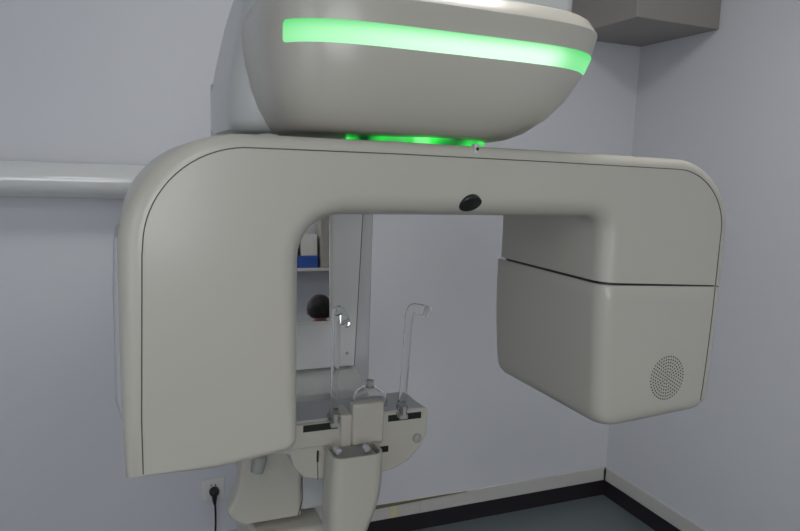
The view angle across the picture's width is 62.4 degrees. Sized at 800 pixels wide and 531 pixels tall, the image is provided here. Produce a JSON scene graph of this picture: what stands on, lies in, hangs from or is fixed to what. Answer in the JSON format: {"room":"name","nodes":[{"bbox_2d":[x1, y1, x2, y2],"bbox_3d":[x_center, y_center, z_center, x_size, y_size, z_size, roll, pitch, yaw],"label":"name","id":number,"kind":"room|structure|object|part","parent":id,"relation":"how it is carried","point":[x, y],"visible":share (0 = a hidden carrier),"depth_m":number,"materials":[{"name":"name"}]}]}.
{"room":"radiology room","nodes":[
{"label":"radiology room","id":0,"kind":"room"},
{"bbox_2d":[0,0,640,530],"bbox_3d":[-0.839,-0.179,2.464,4.376,2.800,0.120,-1,9,-22],"label":"wall","id":1,"kind":"structure","parent":0,"point":[87,81],"depth_m":2.38,"materials":[{"name":"paint"}]},
{"bbox_2d":[202,477,223,500],"bbox_3d":[-0.736,0.881,2.603,0.086,0.086,0.009,-1,9,-22],"label":"wall socket","id":2,"kind":"object","parent":1,"relation":"attached to","point":[207,484],"visible":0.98,"depth_m":2.60,"materials":[{"name":"white plastic"}]},
{"bbox_2d":[209,486,218,530],"bbox_3d":[-0.642,1.044,2.624,0.225,0.348,0.035,1,8,-9],"label":"plug","id":3,"kind":"object","parent":2,"relation":"in","point":[214,491],"visible":1,"depth_m":2.58,"materials":[{"name":"black plastic"}]},
{"bbox_3d":[-0.634,1.075,2.627,0.207,0.285,0.025,0,8,-12],"label":"cord","id":4,"kind":"part","parent":3,"relation":"part of","materials":[{"name":"black plastic"}]},
{"bbox_2d":[390,505,397,517],"bbox_3d":[-0.026,1.090,2.924,0.038,0.055,0.002,-1,9,-22],"label":"trim","id":5,"kind":"structure","parent":1,"relation":"attached to","point":[393,509],"depth_m":2.92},
{"bbox_2d":[229,466,606,530],"bbox_3d":[-0.859,1.104,2.586,4.136,0.069,0.011,-1,9,-22],"label":"trim","id":6,"kind":"structure","parent":1,"relation":"attached to","point":[476,495],"depth_m":3.13,"materials":[{"name":"beige plastic"}]},
{"bbox_2d":[375,491,466,508],"bbox_3d":[0.059,1.055,2.954,0.545,0.017,0.004,-1,9,-22],"label":"trim","id":7,"kind":"structure","parent":1,"relation":"attached to","point":[426,498],"depth_m":2.94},
{"bbox_2d":[420,499,427,512],"bbox_3d":[0.108,1.084,2.979,0.035,0.061,0.002,-1,9,-22],"label":"trim","id":8,"kind":"structure","parent":1,"relation":"attached to","point":[424,503],"depth_m":2.98,"materials":[{"name":"white plastic"}]},
{"bbox_2d":[367,480,603,530],"bbox_3d":[-0.862,1.177,2.596,4.136,0.078,0.012,-1,9,-22],"label":"baseboard","id":9,"kind":"structure","parent":1,"relation":"attached to","point":[412,522],"depth_m":3.11,"materials":[{"name":"black plastic"}]},
{"bbox_2d":[572,0,720,46],"bbox_3d":[1.023,-1.273,2.757,0.422,0.586,0.444,-1,9,-22],"label":"wall cabinet","id":10,"kind":"object","parent":1,"relation":"attached to","point":[639,23],"depth_m":2.65,"materials":[{"name":"grey paint"}]},
{"bbox_2d":[414,495,654,530],"bbox_3d":[0.166,1.655,0.131,4.376,0.100,5.676,-1,9,-22],"label":"floor","id":11,"kind":"structure","parent":0,"point":[594,513],"depth_m":3.11,"materials":[{"name":"plastic"}]},
{"bbox_2d":[0,0,725,530],"bbox_3d":[-0.826,0.240,1.563,2.555,2.215,1.552,-1,9,-22],"label":"machine","id":12,"kind":"object","parent":11,"relation":"on","point":[242,252],"visible":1,"depth_m":1.08,"materials":[{"name":"white plastic"}]},
{"bbox_3d":[-1.471,-0.271,2.000,1.717,0.117,0.117,-1,9,-22],"label":"arm","id":13,"kind":"part","parent":12,"relation":"part of","materials":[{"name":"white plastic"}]},
{"bbox_3d":[-0.334,0.459,1.562,0.040,0.066,0.041,-1,9,-22],"label":"hand lever","id":14,"kind":"part","parent":12,"relation":"part of","materials":[{"name":"grey plastic"}]},
{"bbox_3d":[-0.234,0.528,1.737,0.102,0.144,0.180,-1,9,-22],"label":"support arm","id":15,"kind":"part","parent":12,"relation":"part of","materials":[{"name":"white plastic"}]},
{"bbox_2d":[297,215,332,325],"bbox_3d":[-0.263,-0.007,1.689,0.181,0.320,0.056,-1,9,-22],"label":"mirror","id":16,"kind":"object","parent":12,"relation":"attached to","point":[315,250],"depth_m":1.70,"materials":[{"name":"mirror"}]},
{"bbox_3d":[-0.225,-0.012,1.710,0.266,0.570,0.024,-1,9,-22],"label":"mirror panel","id":17,"kind":"part","parent":12,"relation":"part of","materials":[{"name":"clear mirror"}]},
{"bbox_3d":[-0.127,0.205,1.387,0.040,0.247,0.018,-1,9,-22],"label":"temple rod","id":18,"kind":"part","parent":12,"relation":"part of","materials":[{"name":"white plastic"}]},
{"bbox_3d":[-0.128,0.317,1.474,0.344,0.004,0.111,-1,9,-22],"label":"plate","id":19,"kind":"part","parent":12,"relation":"part of","materials":[{"name":"grey plastic"}]},
{"bbox_3d":[0.028,0.203,1.451,0.062,0.244,0.018,-1,9,-22],"label":"temple rod","id":20,"kind":"part","parent":12,"relation":"part of","materials":[{"name":"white plastic"}]},
{"bbox_3d":[0.039,0.389,1.488,0.022,0.022,0.008,-3,10,-34],"label":"knob","id":21,"kind":"part","parent":12,"relation":"part of","materials":[{"name":"grey plastic"}]},
{"bbox_3d":[0.066,0.023,1.273,1.118,0.491,0.369,-1,9,-22],"label":"rotating arm","id":22,"kind":"part","parent":12,"relation":"part of","materials":[{"name":"white plastic"}]},
{"bbox_2d":[650,356,683,399],"bbox_3d":[0.522,0.220,1.292,0.084,0.089,0.001,-1,9,-22],"label":"speaker grille","id":23,"kind":"object","parent":12,"relation":"attached to","point":[666,372],"depth_m":1.29,"materials":[{"name":"beige plastic"}]},
{"bbox_2d":[606,0,799,530],"bbox_3d":[2.207,0.183,0.682,0.120,2.800,5.556,-1,9,-22],"label":"wall","id":24,"kind":"structure","parent":0,"point":[724,102],"depth_m":2.61,"materials":[{"name":"paint"}]},
{"bbox_2d":[603,480,680,530],"bbox_3d":[2.078,1.524,0.899,0.012,0.078,5.424,-1,9,-22],"label":"baseboard","id":25,"kind":"structure","parent":24,"relation":"attached to","point":[623,500],"depth_m":3.15,"materials":[{"name":"black plastic"}]},
{"bbox_2d":[605,467,706,530],"bbox_3d":[2.081,1.451,0.888,0.011,0.069,5.422,-1,9,-22],"label":"trim","id":26,"kind":"structure","parent":24,"relation":"attached to","point":[661,509],"depth_m":3.06,"materials":[{"name":"beige plastic"}]}
]}

